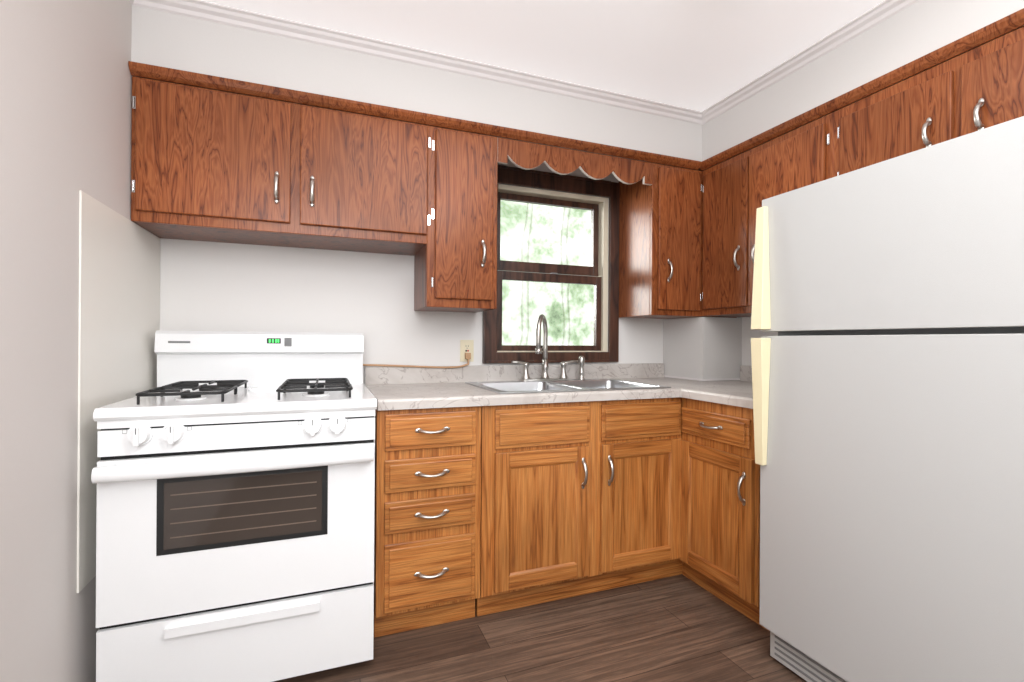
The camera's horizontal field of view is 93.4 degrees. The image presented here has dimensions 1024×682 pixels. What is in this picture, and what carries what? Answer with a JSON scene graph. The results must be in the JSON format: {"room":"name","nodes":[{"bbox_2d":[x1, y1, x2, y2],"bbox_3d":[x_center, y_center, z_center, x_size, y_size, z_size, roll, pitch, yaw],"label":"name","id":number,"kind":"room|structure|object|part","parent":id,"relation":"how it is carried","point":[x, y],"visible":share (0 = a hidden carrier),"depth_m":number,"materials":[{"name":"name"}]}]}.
{"room":"kitchen","nodes":[
{"label":"kitchen","id":0,"kind":"room"},
{"bbox_2d":[0,0,158,681],"bbox_3d":[-0.876,-0.070,0.276,0.120,2.355,3.940,0,0,-21],"label":"wall","id":1,"kind":"structure","parent":0,"point":[65,104],"depth_m":1.23,"materials":[{"name":"paint"}]},
{"bbox_2d":[76,190,159,592],"bbox_3d":[-1.355,0.144,1.698,0.005,1.144,0.697,0,0,-21],"label":"backsplash panel","id":2,"kind":"object","parent":1,"relation":"attached to","point":[119,297],"depth_m":1.53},
{"bbox_2d":[160,159,662,383],"bbox_3d":[-0.172,-0.063,2.592,2.854,2.355,0.120,0,0,-21],"label":"wall","id":3,"kind":"structure","parent":0,"point":[211,286],"depth_m":2.26,"materials":[{"name":"paint"}]},
{"bbox_2d":[363,340,473,367],"bbox_3d":[-0.475,0.153,2.385,0.603,0.319,0.049,0,0,-21],"label":"electrical outlet","id":4,"kind":"object","parent":3,"relation":"attached to","point":[467,351],"visible":0.81,"depth_m":2.48,"materials":[{"name":"beige plastic"}]},
{"bbox_3d":[-0.484,0.186,2.377,0.581,0.253,0.041,0,0,-21],"label":"cord","id":5,"kind":"part","parent":4,"relation":"part of","materials":[{"name":"beige plastic"}]},
{"bbox_2d":[128,61,736,318],"bbox_3d":[-0.082,-0.560,2.363,2.851,0.837,0.367,0,0,-21],"label":"upper cabinet","id":6,"kind":"object","parent":3,"relation":"attached to","point":[211,165],"visible":1,"depth_m":2.03,"materials":[{"name":"brown wood"}]},
{"bbox_3d":[-1.109,-0.701,1.816,0.504,0.468,0.016,0,0,-21],"label":"door","id":7,"kind":"part","parent":6,"relation":"part of","materials":[{"name":"red wood"}]},
{"bbox_3d":[-0.605,-0.697,2.010,0.507,0.468,0.016,0,0,-21],"label":"door","id":8,"kind":"part","parent":6,"relation":"part of","materials":[{"name":"red wood"}]},
{"bbox_3d":[-0.212,-0.556,2.160,0.265,0.740,0.016,0,0,-21],"label":"door","id":9,"kind":"part","parent":6,"relation":"part of","materials":[{"name":"red wood"}]},
{"bbox_3d":[0.897,-0.540,2.586,0.275,0.750,0.016,0,0,-21],"label":"door","id":10,"kind":"part","parent":6,"relation":"part of","materials":[{"name":"red wood"}]},
{"bbox_2d":[482,165,619,363],"bbox_3d":[0.218,-0.402,2.719,0.826,1.043,0.132,0,0,-21],"label":"window","id":11,"kind":"structure","parent":3,"relation":"in","point":[601,274],"depth_m":2.73,"materials":[{"name":"brown wood"}]},
{"bbox_2d":[273,574,806,681],"bbox_3d":[0.504,1.177,0.808,3.094,0.120,3.940,0,0,-21],"label":"floor","id":12,"kind":"structure","parent":0,"point":[680,628],"depth_m":1.77,"materials":[{"name":"wood"}]},
{"bbox_2d":[91,331,376,681],"bbox_3d":[-0.930,0.535,1.760,0.788,1.147,0.717,0,0,-21],"label":"stove","id":13,"kind":"object","parent":12,"relation":"on","point":[233,475],"visible":1,"depth_m":1.51,"materials":[{"name":"metal"}]},
{"bbox_2d":[374,406,493,637],"bbox_3d":[-0.403,0.683,2.102,0.418,0.858,0.626,0,0,-21],"label":"base cabinet","id":14,"kind":"object","parent":12,"relation":"on","point":[434,497],"depth_m":1.82,"materials":[{"name":"brown wood"}]},
{"bbox_3d":[-0.304,0.868,1.815,0.343,0.248,0.018,0,0,-21],"label":"drawer","id":15,"kind":"part","parent":14,"relation":"part of","materials":[{"name":"brown wood"}]},
{"bbox_3d":[-0.302,0.648,1.815,0.343,0.117,0.018,0,0,-21],"label":"drawer","id":16,"kind":"part","parent":14,"relation":"part of","materials":[{"name":"brown wood"}]},
{"bbox_3d":[-0.302,0.497,1.815,0.343,0.120,0.018,0,0,-21],"label":"drawer","id":17,"kind":"part","parent":14,"relation":"part of","materials":[{"name":"brown wood"}]},
{"bbox_3d":[-0.301,0.336,1.815,0.343,0.133,0.018,0,0,-21],"label":"drawer","id":18,"kind":"part","parent":14,"relation":"part of","materials":[{"name":"brown wood"}]},
{"bbox_3d":[0.129,0.719,1.981,0.422,0.550,0.018,0,0,-21],"label":"door","id":19,"kind":"part","parent":14,"relation":"part of","materials":[{"name":"brown wood"}]},
{"bbox_3d":[0.132,0.351,1.982,0.424,0.156,0.018,0,0,-21],"label":"false drawer","id":20,"kind":"part","parent":14,"relation":"part of","materials":[{"name":"brown wood"}]},
{"bbox_2d":[662,397,768,630],"bbox_3d":[1.130,0.693,2.154,0.722,0.858,0.449,0,0,-21],"label":"base cabinet","id":21,"kind":"object","parent":12,"relation":"on","point":[711,474],"depth_m":2.05,"materials":[{"name":"brown wood"}]},
{"bbox_2d":[365,363,751,410],"bbox_3d":[0.350,0.193,2.385,2.020,0.124,0.638,0,0,-21],"label":"countertop","id":22,"kind":"structure","parent":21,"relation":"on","point":[395,388],"depth_m":2.31,"materials":[{"name":"stone"}]},
{"bbox_2d":[511,314,584,380],"bbox_3d":[0.218,0.035,2.503,0.432,0.346,0.169,0,0,-21],"label":"faucet","id":23,"kind":"object","parent":22,"relation":"on","point":[541,319],"visible":1,"depth_m":2.54,"materials":[{"name":"silver metal"}]},
{"bbox_2d":[465,378,670,393],"bbox_3d":[0.249,0.302,2.334,0.840,0.186,0.535,0,0,-21],"label":"sink","id":24,"kind":"object","parent":22,"relation":"in","point":[503,387],"visible":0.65,"depth_m":2.44,"materials":[{"name":"silver metal"}]},
{"bbox_3d":[0.583,0.354,2.154,0.421,0.156,0.018,0,0,-21],"label":"false drawer","id":25,"kind":"part","parent":21,"relation":"part of","materials":[{"name":"brown wood"}]},
{"bbox_3d":[0.579,0.722,2.154,0.423,0.550,0.018,0,0,-21],"label":"door","id":26,"kind":"part","parent":21,"relation":"part of","materials":[{"name":"brown wood"}]},
{"bbox_2d":[677,367,752,408],"bbox_3d":[1.156,0.198,2.127,0.700,0.124,0.420,0,0,-21],"label":"countertop","id":27,"kind":"structure","parent":21,"relation":"on","point":[739,393],"depth_m":2.18,"materials":[{"name":"stone"}]},
{"bbox_3d":[0.852,0.362,2.050,0.018,0.115,0.383,0,0,-21],"label":"drawer","id":28,"kind":"part","parent":21,"relation":"part of","materials":[{"name":"brown wood"}]},
{"bbox_3d":[0.853,0.732,2.041,0.018,0.552,0.402,0,0,-21],"label":"door","id":29,"kind":"part","parent":21,"relation":"part of","materials":[{"name":"brown wood"}]},
{"bbox_2d":[751,116,1023,681],"bbox_3d":[1.333,0.308,1.470,0.783,1.628,0.762,0,0,-21],"label":"refrigerator","id":30,"kind":"object","parent":12,"relation":"on","point":[888,365],"visible":1,"depth_m":1.29,"materials":[{"name":"grey plastic"}]},
{"bbox_2d":[202,0,883,111],"bbox_3d":[0.520,-1.298,0.810,3.094,0.120,3.940,0,0,-21],"label":"ceiling","id":31,"kind":"structure","parent":0,"point":[700,55],"depth_m":1.94,"materials":[{"name":"paint"}]},
{"bbox_2d":[131,5,702,173],"bbox_3d":[-0.229,-1.111,2.334,2.550,0.260,0.317,0,0,-21],"label":"soffit","id":32,"kind":"structure","parent":31,"relation":"attached to","point":[159,38],"depth_m":2.05,"materials":[{"name":"paint"}]},
{"bbox_2d":[129,0,919,124],"bbox_3d":[0.448,-1.216,0.613,2.580,0.046,3.383,0,0,-21],"label":"crown molding","id":33,"kind":"structure","parent":31,"relation":"attached to","point":[882,11],"depth_m":2.04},
{"bbox_2d":[692,0,1023,170],"bbox_3d":[1.723,-1.100,1.272,0.274,0.260,3.700,0,0,-21],"label":"soffit","id":34,"kind":"structure","parent":31,"relation":"attached to","point":[915,31],"depth_m":1.88,"materials":[{"name":"paint"}]},
{"bbox_2d":[663,317,741,380],"bbox_3d":[1.110,0.044,2.837,0.282,0.350,0.340,0,0,-21],"label":"wall","id":35,"kind":"structure","parent":0,"point":[703,348],"depth_m":2.71,"materials":[{"name":"paint"}]},
{"bbox_2d":[737,317,777,365],"bbox_3d":[1.900,-0.052,1.341,0.120,2.355,3.940,0,0,-21],"label":"wall","id":36,"kind":"structure","parent":0,"point":[748,333],"depth_m":2.69,"materials":[{"name":"paint"}]},
{"bbox_2d":[700,100,831,316],"bbox_3d":[1.294,-0.552,2.351,0.291,0.836,0.736,0,0,-21],"label":"upper cabinet","id":37,"kind":"object","parent":36,"relation":"attached to","point":[733,189],"depth_m":2.36,"materials":[{"name":"brown wood"}]},
{"bbox_3d":[1.095,-0.534,2.486,0.016,0.728,0.295,0,0,-21],"label":"door","id":38,"kind":"part","parent":37,"relation":"part of","materials":[{"name":"red wood"}]},
{"bbox_3d":[1.218,-0.534,2.164,0.016,0.728,0.378,0,0,-21],"label":"door","id":39,"kind":"part","parent":37,"relation":"part of","materials":[{"name":"red wood"}]},
{"bbox_2d":[832,8,1023,177],"bbox_3d":[1.580,-0.772,1.609,0.291,0.394,0.854,0,0,-21],"label":"upper cabinet","id":40,"kind":"object","parent":36,"relation":"attached to","point":[981,87],"depth_m":1.62,"materials":[{"name":"brown wood"}]},
{"bbox_3d":[1.377,-0.750,1.754,0.016,0.275,0.372,0,0,-21],"label":"door","id":41,"kind":"part","parent":40,"relation":"part of","materials":[{"name":"red wood"}]},
{"bbox_3d":[1.526,-0.749,1.365,0.016,0.275,0.414,0,0,-21],"label":"door","id":42,"kind":"part","parent":40,"relation":"part of","materials":[{"name":"red wood"}]},
{"label":"outside","id":43,"kind":"structure","parent":0,"visible":0},
{"bbox_2d":[500,200,593,344],"bbox_3d":[-0.222,-0.883,5.732,11.000,8.000,0.020,0,0,-21],"label":"window glass","id":44,"kind":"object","parent":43,"point":[507,242],"depth_m":5.97,"materials":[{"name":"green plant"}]}
]}

